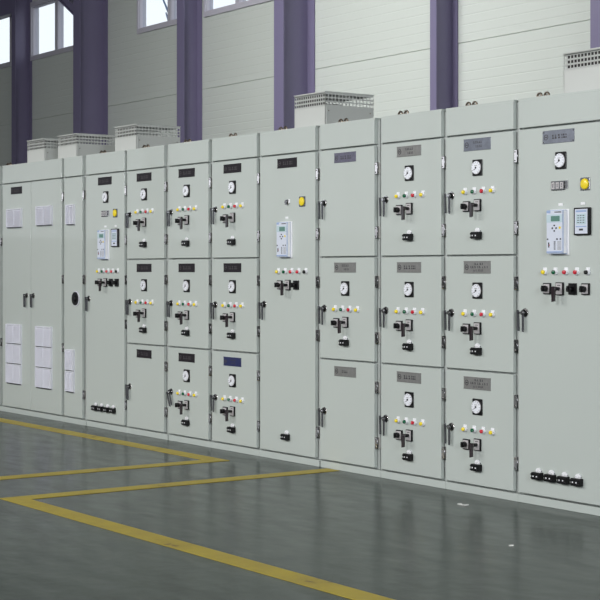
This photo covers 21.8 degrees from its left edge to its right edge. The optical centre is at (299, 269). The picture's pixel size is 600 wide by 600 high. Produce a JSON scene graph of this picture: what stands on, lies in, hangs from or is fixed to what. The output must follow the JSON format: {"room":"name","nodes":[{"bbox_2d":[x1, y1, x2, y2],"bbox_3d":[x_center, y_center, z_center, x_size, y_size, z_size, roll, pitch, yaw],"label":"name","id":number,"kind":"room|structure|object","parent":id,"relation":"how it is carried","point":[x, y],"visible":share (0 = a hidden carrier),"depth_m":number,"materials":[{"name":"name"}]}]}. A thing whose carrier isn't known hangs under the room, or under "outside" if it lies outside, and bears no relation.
{"room":"electrical room","nodes":[
{"label":"electrical room","id":0,"kind":"room"},
{"bbox_2d":[0,0,589,165],"bbox_3d":[1.427,-2.533,19.972,0.150,7.600,41.000,0,0,-35],"label":"wall","id":1,"kind":"structure","parent":0,"point":[508,49],"depth_m":21.39,"materials":[{"name":"paint"}]},
{"bbox_2d":[0,17,11,68],"bbox_3d":[-6.251,-4.413,30.808,0.150,1.080,2.840,0,0,-35],"label":"window","id":2,"kind":"structure","parent":1,"relation":"in","point":[7,64],"depth_m":29.62,"materials":[{"name":"grey"}]},
{"bbox_2d":[30,0,72,60],"bbox_3d":[-4.202,-4.413,27.902,0.150,1.080,2.550,0,0,-35],"label":"window","id":3,"kind":"structure","parent":1,"relation":"in","point":[34,6],"depth_m":28.42,"materials":[{"name":"grey"}]},
{"bbox_2d":[137,0,176,33],"bbox_3d":[-2.131,-4.413,24.964,0.150,1.080,1.700,0,0,-35],"label":"window","id":4,"kind":"structure","parent":1,"relation":"in","point":[141,4],"depth_m":25.23,"materials":[{"name":"grey"}]},
{"bbox_2d":[203,0,272,17],"bbox_3d":[-0.687,-4.413,22.917,0.150,1.080,2.550,0,0,-35],"label":"window","id":5,"kind":"structure","parent":1,"relation":"in","point":[208,10],"depth_m":23.37,"materials":[{"name":"grey"}]},
{"bbox_2d":[0,411,599,599],"bbox_3d":[-7.461,1.367,13.705,21.600,0.200,41.000,0,0,-35],"label":"floor","id":6,"kind":"structure","parent":0,"point":[393,539],"depth_m":7.56,"materials":[{"name":"grey concrete"}]},
{"bbox_2d":[0,166,2,410],"bbox_3d":[-2.497,0.167,14.518,0.949,2.200,0.649,0,0,-35],"label":"tall cabinet","id":7,"kind":"object","parent":6,"relation":"on","point":[1,167],"visible":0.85,"depth_m":14.04,"materials":[{"name":"grey metal"}]},
{"bbox_2d":[12,0,31,164],"bbox_3d":[-5.164,-2.528,28.906,0.315,7.590,0.260,0,0,-35],"label":"steel column","id":8,"kind":"structure","parent":6,"relation":"on","point":[21,63],"depth_m":28.89,"materials":[{"name":"metal"}]},
{"bbox_2d":[3,133,117,421],"bbox_3d":[-1.962,0.056,13.759,0.949,2.423,1.227,0,0,-35],"label":"tall cabinet","id":9,"kind":"object","parent":6,"relation":"on","point":[33,190],"visible":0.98,"depth_m":13.46,"materials":[{"name":"grey metal"}]},
{"bbox_2d":[64,156,88,425],"bbox_3d":[-1.492,0.167,13.097,0.944,2.200,0.393,0,0,-35],"label":"tall cabinet","id":10,"kind":"object","parent":6,"relation":"on","point":[75,175],"visible":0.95,"depth_m":12.83,"materials":[{"name":"grey metal"}]},
{"bbox_2d":[73,0,107,144],"bbox_3d":[-3.557,-2.528,26.454,0.515,7.590,0.300,0,0,-35],"label":"steel column","id":11,"kind":"structure","parent":6,"relation":"on","point":[90,17],"depth_m":26.46,"materials":[{"name":"metal"}]},
{"bbox_2d":[58,0,72,14],"bbox_3d":[-4.105,-4.738,26.992,0.180,0.847,1.221,0,0,-35],"label":"knee brace","id":12,"kind":"object","parent":11,"relation":"attached to","point":[68,4],"visible":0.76,"depth_m":26.68,"materials":[{"name":"metal"}]},
{"bbox_2d":[0,418,229,479],"bbox_3d":[-11.330,1.265,15.712,11.590,0.002,21.260,0,0,-35],"label":"floor marking","id":13,"kind":"object","parent":6,"relation":"on","point":[204,459],"depth_m":10.63,"materials":[{"name":"yellow paint"}]},
{"bbox_2d":[85,124,179,432],"bbox_3d":[-1.195,0.056,12.645,0.980,2.423,0.684,0,0,-35],"label":"tall cabinet","id":14,"kind":"object","parent":6,"relation":"on","point":[106,172],"visible":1,"depth_m":12.39,"materials":[{"name":"grey metal"}]},
{"bbox_2d":[91,402,97,410],"bbox_3d":[-1.648,1.095,12.511,0.034,0.063,0.066,0,0,-35],"label":"socket","id":15,"kind":"object","parent":14,"relation":"attached to","point":[94,405],"depth_m":12.50,"materials":[{"name":"black plastic"}]},
{"bbox_2d":[95,279,101,285],"bbox_3d":[-1.616,0.099,12.453,0.048,0.060,0.054,0,0,-35],"label":"switch","id":16,"kind":"object","parent":14,"relation":"attached to","point":[97,280],"depth_m":12.44,"materials":[{"name":"black plastic"}]},
{"bbox_2d":[96,403,103,411],"bbox_3d":[-1.591,1.095,12.431,0.034,0.063,0.066,0,0,-35],"label":"socket","id":17,"kind":"object","parent":14,"relation":"attached to","point":[99,408],"depth_m":12.42,"materials":[{"name":"black plastic"}]},
{"bbox_2d":[99,278,106,290],"bbox_3d":[-1.566,0.117,12.373,0.060,0.104,0.054,0,0,-35],"label":"switch","id":18,"kind":"object","parent":14,"relation":"attached to","point":[102,282],"depth_m":12.38,"materials":[{"name":"black plastic"}]},
{"bbox_2d":[101,210,108,216],"bbox_3d":[-1.548,-0.448,12.389,0.012,0.050,0.118,0,0,-35],"label":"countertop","id":19,"kind":"structure","parent":14,"relation":"on","point":[103,213],"depth_m":12.38,"materials":[{"name":"plastic"}]},
{"bbox_2d":[102,404,109,412],"bbox_3d":[-1.535,1.095,12.351,0.034,0.063,0.066,0,0,-35],"label":"socket","id":20,"kind":"object","parent":14,"relation":"attached to","point":[105,408],"depth_m":12.35,"materials":[{"name":"black plastic"}]},
{"bbox_2d":[106,279,112,285],"bbox_3d":[-1.507,0.099,12.300,0.048,0.060,0.054,0,0,-35],"label":"switch","id":21,"kind":"object","parent":14,"relation":"attached to","point":[108,281],"depth_m":12.29,"materials":[{"name":"black plastic"}]},
{"bbox_2d":[108,405,115,412],"bbox_3d":[-1.478,1.095,12.271,0.034,0.063,0.066,0,0,-35],"label":"socket","id":22,"kind":"object","parent":14,"relation":"attached to","point":[111,408],"depth_m":12.26,"materials":[{"name":"black plastic"}]},
{"bbox_2d":[112,279,118,285],"bbox_3d":[-1.453,0.099,12.223,0.048,0.060,0.054,0,0,-35],"label":"switch","id":23,"kind":"object","parent":14,"relation":"attached to","point":[115,282],"depth_m":12.21,"materials":[{"name":"black plastic"}]},
{"bbox_2d":[125,144,170,439],"bbox_3d":[-0.817,0.152,12.108,0.980,2.230,0.626,0,0,-35],"label":"tall cabinet","id":24,"kind":"object","parent":6,"relation":"on","point":[146,387],"visible":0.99,"depth_m":11.85,"materials":[{"name":"grey metal"}]},
{"bbox_2d":[137,309,145,321],"bbox_3d":[-1.206,0.346,11.862,0.060,0.104,0.054,0,0,-35],"label":"switch","id":25,"kind":"object","parent":24,"relation":"attached to","point":[141,314],"depth_m":11.86,"materials":[{"name":"black plastic"}]},
{"bbox_2d":[137,217,145,230],"bbox_3d":[-1.206,-0.347,11.862,0.060,0.104,0.054,0,0,-35],"label":"switch","id":26,"kind":"object","parent":24,"relation":"attached to","point":[141,223],"depth_m":11.87,"materials":[{"name":"black plastic"}]},
{"bbox_2d":[139,324,146,332],"bbox_3d":[-1.196,0.445,11.871,0.034,0.063,0.066,0,0,-35],"label":"socket","id":27,"kind":"object","parent":24,"relation":"attached to","point":[143,327],"depth_m":11.86,"materials":[{"name":"black plastic"}]},
{"bbox_2d":[139,239,146,246],"bbox_3d":[-1.196,-0.206,11.871,0.034,0.063,0.066,0,0,-35],"label":"socket","id":28,"kind":"object","parent":24,"relation":"attached to","point":[143,242],"depth_m":11.86,"materials":[{"name":"black plastic"}]},
{"bbox_2d":[177,0,201,142],"bbox_3d":[-1.707,-2.528,24.003,0.315,7.590,0.260,0,0,-35],"label":"steel column","id":29,"kind":"structure","parent":6,"relation":"on","point":[189,12],"depth_m":23.99,"materials":[{"name":"metal"}]},
{"bbox_2d":[166,139,214,447],"bbox_3d":[-0.458,0.152,11.600,0.980,2.230,0.615,0,0,-35],"label":"tall cabinet","id":30,"kind":"object","parent":6,"relation":"on","point":[190,162],"visible":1,"depth_m":11.33,"materials":[{"name":"grey metal"}]},
{"bbox_2d":[175,401,182,408],"bbox_3d":[-0.894,0.989,11.430,0.048,0.060,0.054,0,0,-35],"label":"switch","id":31,"kind":"object","parent":30,"relation":"attached to","point":[177,404],"depth_m":11.42,"materials":[{"name":"black plastic"}]},
{"bbox_2d":[175,311,182,319],"bbox_3d":[-0.894,0.334,11.430,0.048,0.060,0.054,0,0,-35],"label":"switch","id":32,"kind":"object","parent":30,"relation":"attached to","point":[177,315],"depth_m":11.42,"materials":[{"name":"black plastic"}]},
{"bbox_2d":[175,217,182,224],"bbox_3d":[-0.894,-0.360,11.430,0.048,0.060,0.054,0,0,-35],"label":"switch","id":33,"kind":"object","parent":30,"relation":"attached to","point":[177,220],"depth_m":11.42,"materials":[{"name":"black plastic"}]},
{"bbox_2d":[180,400,188,414],"bbox_3d":[-0.845,1.001,11.350,0.060,0.104,0.054,0,0,-35],"label":"switch","id":34,"kind":"object","parent":30,"relation":"attached to","point":[184,408],"depth_m":11.35,"materials":[{"name":"black plastic"}]},
{"bbox_2d":[180,310,188,324],"bbox_3d":[-0.845,0.346,11.350,0.060,0.104,0.054,0,0,-35],"label":"switch","id":35,"kind":"object","parent":30,"relation":"attached to","point":[184,317],"depth_m":11.35,"materials":[{"name":"black plastic"}]},
{"bbox_2d":[180,215,188,228],"bbox_3d":[-0.845,-0.347,11.350,0.060,0.104,0.054,0,0,-35],"label":"switch","id":36,"kind":"object","parent":30,"relation":"attached to","point":[184,222],"depth_m":11.35,"materials":[{"name":"black plastic"}]},
{"bbox_2d":[181,417,189,425],"bbox_3d":[-0.835,1.099,11.358,0.034,0.063,0.066,0,0,-35],"label":"socket","id":37,"kind":"object","parent":30,"relation":"attached to","point":[185,421],"depth_m":11.34,"materials":[{"name":"black plastic"}]},
{"bbox_2d":[181,327,189,335],"bbox_3d":[-0.835,0.445,11.358,0.034,0.063,0.066,0,0,-35],"label":"socket","id":38,"kind":"object","parent":30,"relation":"attached to","point":[185,331],"depth_m":11.35,"materials":[{"name":"black plastic"}]},
{"bbox_2d":[181,237,189,245],"bbox_3d":[-0.835,-0.206,11.358,0.034,0.063,0.066,0,0,-35],"label":"socket","id":39,"kind":"object","parent":30,"relation":"attached to","point":[185,241],"depth_m":11.34,"materials":[{"name":"black plastic"}]},
{"bbox_2d":[0,468,394,599],"bbox_3d":[2.144,1.265,5.198,2.255,0.002,10.025,0,0,-35],"label":"floor marking","id":40,"kind":"object","parent":6,"relation":"on","point":[305,580],"depth_m":7.40,"materials":[{"name":"yellow paint"}]},
{"bbox_2d":[210,133,262,455],"bbox_3d":[-0.103,0.152,11.095,0.980,2.230,0.615,0,0,-35],"label":"tall cabinet","id":41,"kind":"object","parent":6,"relation":"on","point":[235,210],"visible":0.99,"depth_m":10.83,"materials":[{"name":"grey metal"}]},
{"bbox_2d":[220,407,227,414],"bbox_3d":[-0.539,0.989,10.926,0.048,0.060,0.054,0,0,-35],"label":"switch","id":42,"kind":"object","parent":41,"relation":"attached to","point":[222,411],"depth_m":10.91,"materials":[{"name":"black plastic"}]},
{"bbox_2d":[220,313,227,321],"bbox_3d":[-0.539,0.334,10.926,0.048,0.060,0.054,0,0,-35],"label":"switch","id":43,"kind":"object","parent":41,"relation":"attached to","point":[222,317],"depth_m":10.92,"materials":[{"name":"black plastic"}]},
{"bbox_2d":[220,214,227,222],"bbox_3d":[-0.539,-0.360,10.926,0.048,0.060,0.054,0,0,-35],"label":"switch","id":44,"kind":"object","parent":41,"relation":"attached to","point":[222,218],"depth_m":10.91,"materials":[{"name":"black plastic"}]},
{"bbox_2d":[225,406,234,421],"bbox_3d":[-0.489,1.001,10.845,0.060,0.104,0.054,0,0,-35],"label":"switch","id":45,"kind":"object","parent":41,"relation":"attached to","point":[230,413],"depth_m":10.85,"materials":[{"name":"black plastic"}]},
{"bbox_2d":[225,312,234,326],"bbox_3d":[-0.489,0.346,10.845,0.060,0.104,0.054,0,0,-35],"label":"switch","id":46,"kind":"object","parent":41,"relation":"attached to","point":[230,318],"depth_m":10.85,"materials":[{"name":"black plastic"}]},
{"bbox_2d":[225,213,234,227],"bbox_3d":[-0.489,-0.347,10.845,0.060,0.104,0.054,0,0,-35],"label":"switch","id":47,"kind":"object","parent":41,"relation":"attached to","point":[230,219],"depth_m":10.85,"materials":[{"name":"black plastic"}]},
{"bbox_2d":[227,423,235,432],"bbox_3d":[-0.479,1.099,10.854,0.034,0.063,0.066,0,0,-35],"label":"socket","id":48,"kind":"object","parent":41,"relation":"attached to","point":[231,428],"depth_m":10.84,"materials":[{"name":"black plastic"}]},
{"bbox_2d":[227,329,235,338],"bbox_3d":[-0.479,0.445,10.854,0.034,0.063,0.066,0,0,-35],"label":"socket","id":49,"kind":"object","parent":41,"relation":"attached to","point":[231,334],"depth_m":10.84,"materials":[{"name":"black plastic"}]},
{"bbox_2d":[227,236,235,244],"bbox_3d":[-0.479,-0.206,10.854,0.034,0.063,0.066,0,0,-35],"label":"socket","id":50,"kind":"object","parent":41,"relation":"attached to","point":[231,240],"depth_m":10.84,"materials":[{"name":"black plastic"}]},
{"bbox_2d":[274,0,314,130],"bbox_3d":[-0.092,-2.528,21.556,0.495,7.590,0.340,0,0,-35],"label":"steel column","id":51,"kind":"structure","parent":6,"relation":"on","point":[294,20],"depth_m":21.54,"materials":[{"name":"metal"}]},
{"bbox_2d":[258,91,373,466],"bbox_3d":[0.274,0.044,10.562,0.980,2.445,0.692,0,0,-35],"label":"tall cabinet","id":52,"kind":"object","parent":6,"relation":"on","point":[290,256],"visible":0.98,"depth_m":10.31,"materials":[{"name":"grey metal"}]},
{"bbox_2d":[274,280,282,288],"bbox_3d":[-0.149,0.099,10.374,0.048,0.060,0.054,0,0,-35],"label":"switch","id":53,"kind":"object","parent":52,"relation":"attached to","point":[277,282],"depth_m":10.37,"materials":[{"name":"black plastic"}]},
{"bbox_2d":[280,430,289,440],"bbox_3d":[-0.098,1.093,10.313,0.034,0.063,0.066,0,0,-35],"label":"socket","id":54,"kind":"object","parent":52,"relation":"attached to","point":[285,434],"depth_m":10.31,"materials":[{"name":"black plastic"}]},
{"bbox_2d":[280,280,290,295],"bbox_3d":[-0.100,0.117,10.293,0.060,0.104,0.054,0,0,-35],"label":"switch","id":55,"kind":"object","parent":52,"relation":"attached to","point":[285,289],"depth_m":10.29,"materials":[{"name":"black plastic"}]},
{"bbox_2d":[290,281,298,289],"bbox_3d":[-0.041,0.099,10.220,0.048,0.060,0.054,0,0,-35],"label":"switch","id":56,"kind":"object","parent":52,"relation":"attached to","point":[294,285],"depth_m":10.21,"materials":[{"name":"black plastic"}]},
{"bbox_2d":[318,118,383,477],"bbox_3d":[0.656,0.152,10.019,0.980,2.230,0.631,0,0,-35],"label":"tall cabinet","id":57,"kind":"object","parent":6,"relation":"on","point":[349,411],"visible":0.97,"depth_m":9.75,"materials":[{"name":"grey metal"}]},
{"bbox_2d":[331,318,339,327],"bbox_3d":[0.215,0.334,9.856,0.048,0.060,0.054,0,0,-35],"label":"switch","id":58,"kind":"object","parent":57,"relation":"attached to","point":[334,324],"depth_m":9.85,"materials":[{"name":"black plastic"}]},
{"bbox_2d":[337,317,348,333],"bbox_3d":[0.265,0.346,9.776,0.060,0.104,0.054,0,0,-35],"label":"switch","id":59,"kind":"object","parent":57,"relation":"attached to","point":[343,324],"depth_m":9.77,"materials":[{"name":"black plastic"}]},
{"bbox_2d":[339,336,348,345],"bbox_3d":[0.275,0.445,9.784,0.034,0.063,0.066,0,0,-35],"label":"socket","id":60,"kind":"object","parent":57,"relation":"attached to","point":[343,340],"depth_m":9.78,"materials":[{"name":"black plastic"}]},
{"bbox_2d":[379,109,448,488],"bbox_3d":[1.014,0.152,9.512,0.980,2.230,0.606,0,0,-35],"label":"tall cabinet","id":61,"kind":"object","parent":6,"relation":"on","point":[412,419],"visible":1,"depth_m":9.23,"materials":[{"name":"grey metal"}]},
{"bbox_2d":[393,430,402,439],"bbox_3d":[0.581,0.989,9.339,0.048,0.060,0.054,0,0,-35],"label":"switch","id":62,"kind":"object","parent":61,"relation":"attached to","point":[397,433],"depth_m":9.33,"materials":[{"name":"black plastic"}]},
{"bbox_2d":[393,321,402,330],"bbox_3d":[0.581,0.334,9.339,0.048,0.060,0.054,0,0,-35],"label":"switch","id":63,"kind":"object","parent":61,"relation":"attached to","point":[397,324],"depth_m":9.33,"materials":[{"name":"black plastic"}]},
{"bbox_2d":[393,205,402,214],"bbox_3d":[0.581,-0.360,9.339,0.048,0.060,0.054,0,0,-35],"label":"switch","id":64,"kind":"object","parent":61,"relation":"attached to","point":[397,208],"depth_m":9.33,"materials":[{"name":"black plastic"}]},
{"bbox_2d":[401,429,412,447],"bbox_3d":[0.630,1.001,9.258,0.060,0.104,0.054,0,0,-35],"label":"switch","id":65,"kind":"object","parent":61,"relation":"attached to","point":[406,438],"depth_m":9.26,"materials":[{"name":"black plastic"}]},
{"bbox_2d":[401,319,412,336],"bbox_3d":[0.630,0.346,9.258,0.060,0.104,0.054,0,0,-35],"label":"switch","id":66,"kind":"object","parent":61,"relation":"attached to","point":[406,327],"depth_m":9.26,"materials":[{"name":"black plastic"}]},
{"bbox_2d":[401,203,412,219],"bbox_3d":[0.630,-0.347,9.258,0.060,0.104,0.054,0,0,-35],"label":"switch","id":67,"kind":"object","parent":61,"relation":"attached to","point":[406,210],"depth_m":9.25,"materials":[{"name":"black plastic"}]},
{"bbox_2d":[402,450,412,460],"bbox_3d":[0.640,1.099,9.267,0.034,0.063,0.066,0,0,-35],"label":"socket","id":68,"kind":"object","parent":61,"relation":"attached to","point":[407,455],"depth_m":9.26,"materials":[{"name":"black plastic"}]},
{"bbox_2d":[402,339,412,349],"bbox_3d":[0.640,0.445,9.267,0.034,0.063,0.066,0,0,-35],"label":"socket","id":69,"kind":"object","parent":61,"relation":"attached to","point":[407,344],"depth_m":9.26,"materials":[{"name":"black plastic"}]},
{"bbox_2d":[402,230,412,240],"bbox_3d":[0.640,-0.206,9.267,0.034,0.063,0.066,0,0,-35],"label":"socket","id":70,"kind":"object","parent":61,"relation":"attached to","point":[407,235],"depth_m":9.26,"materials":[{"name":"black plastic"}]},
{"bbox_2d":[430,0,457,109],"bbox_3d":[1.751,-2.528,19.099,0.315,7.590,0.200,0,0,-35],"label":"steel column","id":71,"kind":"structure","parent":6,"relation":"on","point":[443,13],"depth_m":19.09,"materials":[{"name":"metal"}]},
{"bbox_2d":[444,100,522,501],"bbox_3d":[1.364,0.152,9.015,0.980,2.230,0.608,0,0,-35],"label":"tall cabinet","id":72,"kind":"object","parent":6,"relation":"on","point":[481,198],"visible":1,"depth_m":8.74,"materials":[{"name":"grey metal"}]},
{"bbox_2d":[461,424,466,431],"bbox_3d":[0.930,0.899,8.861,0.028,0.041,0.033,0,0,-35],"label":"light","id":73,"kind":"object","parent":72,"relation":"attached to","point":[463,426],"depth_m":8.86,"materials":[{"name":"yellow plastic"}]},
{"bbox_2d":[461,309,466,316],"bbox_3d":[0.930,0.244,8.861,0.028,0.041,0.033,0,0,-35],"label":"light","id":74,"kind":"object","parent":72,"relation":"attached to","point":[463,311],"depth_m":8.86,"materials":[{"name":"yellow plastic"}]},
{"bbox_2d":[460,439,469,449],"bbox_3d":[0.930,0.989,8.843,0.048,0.060,0.054,0,0,-35],"label":"switch","id":75,"kind":"object","parent":72,"relation":"attached to","point":[464,443],"depth_m":8.83,"materials":[{"name":"black plastic"}]},
{"bbox_2d":[460,323,469,333],"bbox_3d":[0.930,0.334,8.843,0.048,0.060,0.054,0,0,-35],"label":"switch","id":76,"kind":"object","parent":72,"relation":"attached to","point":[464,327],"depth_m":8.83,"materials":[{"name":"black plastic"}]},
{"bbox_2d":[460,201,469,211],"bbox_3d":[0.930,-0.360,8.843,0.048,0.060,0.054,0,0,-35],"label":"switch","id":77,"kind":"object","parent":72,"relation":"attached to","point":[464,205],"depth_m":8.83,"materials":[{"name":"black plastic"}]},
{"bbox_2d":[469,438,480,457],"bbox_3d":[0.979,1.001,8.763,0.060,0.104,0.054,0,0,-35],"label":"switch","id":78,"kind":"object","parent":72,"relation":"attached to","point":[475,445],"depth_m":8.77,"materials":[{"name":"black plastic"}]},
{"bbox_2d":[469,322,480,340],"bbox_3d":[0.979,0.346,8.763,0.060,0.104,0.054,0,0,-35],"label":"switch","id":79,"kind":"object","parent":72,"relation":"attached to","point":[475,328],"depth_m":8.76,"materials":[{"name":"black plastic"}]},
{"bbox_2d":[469,199,480,216],"bbox_3d":[0.979,-0.347,8.763,0.060,0.104,0.054,0,0,-35],"label":"switch","id":80,"kind":"object","parent":72,"relation":"attached to","point":[475,205],"depth_m":8.76,"materials":[{"name":"black plastic"}]},
{"bbox_2d":[470,460,481,471],"bbox_3d":[0.989,1.099,8.771,0.034,0.063,0.066,0,0,-35],"label":"socket","id":81,"kind":"object","parent":72,"relation":"attached to","point":[475,465],"depth_m":8.76,"materials":[{"name":"black plastic"}]},
{"bbox_2d":[470,343,481,354],"bbox_3d":[0.989,0.445,8.771,0.034,0.063,0.066,0,0,-35],"label":"socket","id":82,"kind":"object","parent":72,"relation":"attached to","point":[475,348],"depth_m":8.76,"materials":[{"name":"black plastic"}]},
{"bbox_2d":[470,228,481,238],"bbox_3d":[0.989,-0.206,8.771,0.034,0.063,0.066,0,0,-35],"label":"socket","id":83,"kind":"object","parent":72,"relation":"attached to","point":[475,233],"depth_m":8.76,"materials":[{"name":"black plastic"}]},
{"bbox_2d":[479,427,485,433],"bbox_3d":[1.018,0.899,8.735,0.028,0.041,0.033,0,0,-35],"label":"light","id":84,"kind":"object","parent":72,"relation":"attached to","point":[482,430],"depth_m":8.73,"materials":[{"name":"red plastic"}]},
{"bbox_2d":[479,310,485,316],"bbox_3d":[1.018,0.244,8.735,0.028,0.041,0.033,0,0,-35],"label":"light","id":85,"kind":"object","parent":72,"relation":"attached to","point":[482,313],"depth_m":8.73,"materials":[{"name":"red plastic"}]},
{"bbox_2d":[479,187,485,193],"bbox_3d":[1.018,-0.447,8.735,0.028,0.041,0.033,0,0,-35],"label":"light","id":86,"kind":"object","parent":72,"relation":"attached to","point":[482,190],"depth_m":8.73,"materials":[{"name":"red plastic"}]},
{"bbox_2d":[489,310,494,317],"bbox_3d":[1.063,0.244,8.672,0.028,0.041,0.033,0,0,-35],"label":"light","id":87,"kind":"object","parent":72,"relation":"attached to","point":[491,312],"depth_m":8.67,"materials":[{"name":"yellow plastic"}]},
{"bbox_2d":[517,47,599,515],"bbox_3d":[1.739,0.044,8.483,0.980,2.445,0.698,0,0,-35],"label":"tall cabinet","id":88,"kind":"object","parent":6,"relation":"on","point":[558,314],"visible":1,"depth_m":8.26,"materials":[{"name":"grey metal"}]},
{"bbox_2d":[530,468,542,480],"bbox_3d":[1.272,1.095,8.370,0.034,0.063,0.066,0,0,-35],"label":"socket","id":89,"kind":"object","parent":88,"relation":"attached to","point":[536,474],"depth_m":8.37,"materials":[{"name":"black plastic"}]},
{"bbox_2d":[541,267,546,274],"bbox_3d":[1.301,0.007,8.335,0.028,0.041,0.033,0,0,-35],"label":"light","id":90,"kind":"object","parent":88,"relation":"attached to","point":[543,269],"depth_m":8.33,"materials":[{"name":"yellow plastic"}]},
{"bbox_2d":[541,283,550,293],"bbox_3d":[1.304,0.099,8.312,0.048,0.060,0.054,0,0,-35],"label":"switch","id":91,"kind":"object","parent":88,"relation":"attached to","point":[545,287],"depth_m":8.30,"materials":[{"name":"black plastic"}]},
{"bbox_2d":[543,470,555,482],"bbox_3d":[1.328,1.095,8.290,0.034,0.063,0.066,0,0,-35],"label":"socket","id":92,"kind":"object","parent":88,"relation":"attached to","point":[549,476],"depth_m":8.29,"materials":[{"name":"black plastic"}]},
{"bbox_2d":[551,267,557,274],"bbox_3d":[1.347,0.007,8.270,0.028,0.041,0.033,0,0,-35],"label":"light","id":93,"kind":"object","parent":88,"relation":"attached to","point":[554,270],"depth_m":8.27,"materials":[{"name":"green plastic"}]},
{"bbox_2d":[551,282,563,301],"bbox_3d":[1.353,0.117,8.232,0.060,0.104,0.054,0,0,-35],"label":"switch","id":94,"kind":"object","parent":88,"relation":"attached to","point":[557,290],"depth_m":8.23,"materials":[{"name":"black plastic"}]},
{"bbox_2d":[556,472,569,484],"bbox_3d":[1.385,1.095,8.210,0.034,0.063,0.066,0,0,-35],"label":"socket","id":95,"kind":"object","parent":88,"relation":"attached to","point":[563,478],"depth_m":8.20,"materials":[{"name":"black plastic"}]},
{"bbox_2d":[562,267,568,274],"bbox_3d":[1.392,0.007,8.206,0.028,0.041,0.033,0,0,-35],"label":"light","id":96,"kind":"object","parent":88,"relation":"attached to","point":[565,270],"depth_m":8.20,"materials":[{"name":"red plastic"}]},
{"bbox_2d":[566,283,576,294],"bbox_3d":[1.412,0.099,8.159,0.048,0.060,0.054,0,0,-35],"label":"switch","id":97,"kind":"object","parent":88,"relation":"attached to","point":[571,288],"depth_m":8.15,"materials":[{"name":"black plastic"}]},
{"bbox_2d":[570,474,582,486],"bbox_3d":[1.441,1.095,8.130,0.034,0.063,0.066,0,0,-35],"label":"socket","id":98,"kind":"object","parent":88,"relation":"attached to","point":[576,480],"depth_m":8.12,"materials":[{"name":"black plastic"}]},
{"bbox_2d":[573,267,579,274],"bbox_3d":[1.438,0.007,8.141,0.028,0.041,0.033,0,0,-35],"label":"light","id":99,"kind":"object","parent":88,"relation":"attached to","point":[576,270],"depth_m":8.14,"materials":[{"name":"red plastic"}]},
{"bbox_2d":[579,283,589,294],"bbox_3d":[1.467,0.099,8.082,0.048,0.060,0.054,0,0,-35],"label":"switch","id":100,"kind":"object","parent":88,"relation":"attached to","point":[584,288],"depth_m":8.07,"materials":[{"name":"black plastic"}]},
{"bbox_2d":[584,267,590,274],"bbox_3d":[1.483,0.007,8.076,0.028,0.041,0.033,0,0,-35],"label":"light","id":101,"kind":"object","parent":88,"relation":"attached to","point":[587,270],"depth_m":8.07,"materials":[{"name":"black plastic"}]},
{"bbox_2d":[590,0,599,48],"bbox_3d":[3.366,-2.528,16.653,0.495,7.590,0.300,0,0,-35],"label":"steel column","id":102,"kind":"structure","parent":6,"relation":"on","point":[594,4],"depth_m":16.56,"materials":[{"name":"metal"}]},
{"bbox_2d":[551,180,567,189],"bbox_3d":[1.371,-0.448,8.248,0.012,0.050,0.118,0,0,-35],"label":"digital counter","id":103,"kind":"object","parent":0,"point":[555,185],"depth_m":8.24,"materials":[{"name":"plastic"}]},
{"bbox_3d":[-19.332,-2.533,30.540,21.600,7.600,0.200,0,0,-35],"label":"wall","id":104,"kind":"structure","parent":0,"visible":0},
{"bbox_2d":[0,0,11,19],"bbox_3d":[-7.957,-5.063,32.811,0.170,0.580,9.200,0,0,-35],"label":"beam","id":105,"kind":"structure","parent":104,"relation":"attached to","point":[5,5],"depth_m":29.37,"materials":[{"name":"metal"}]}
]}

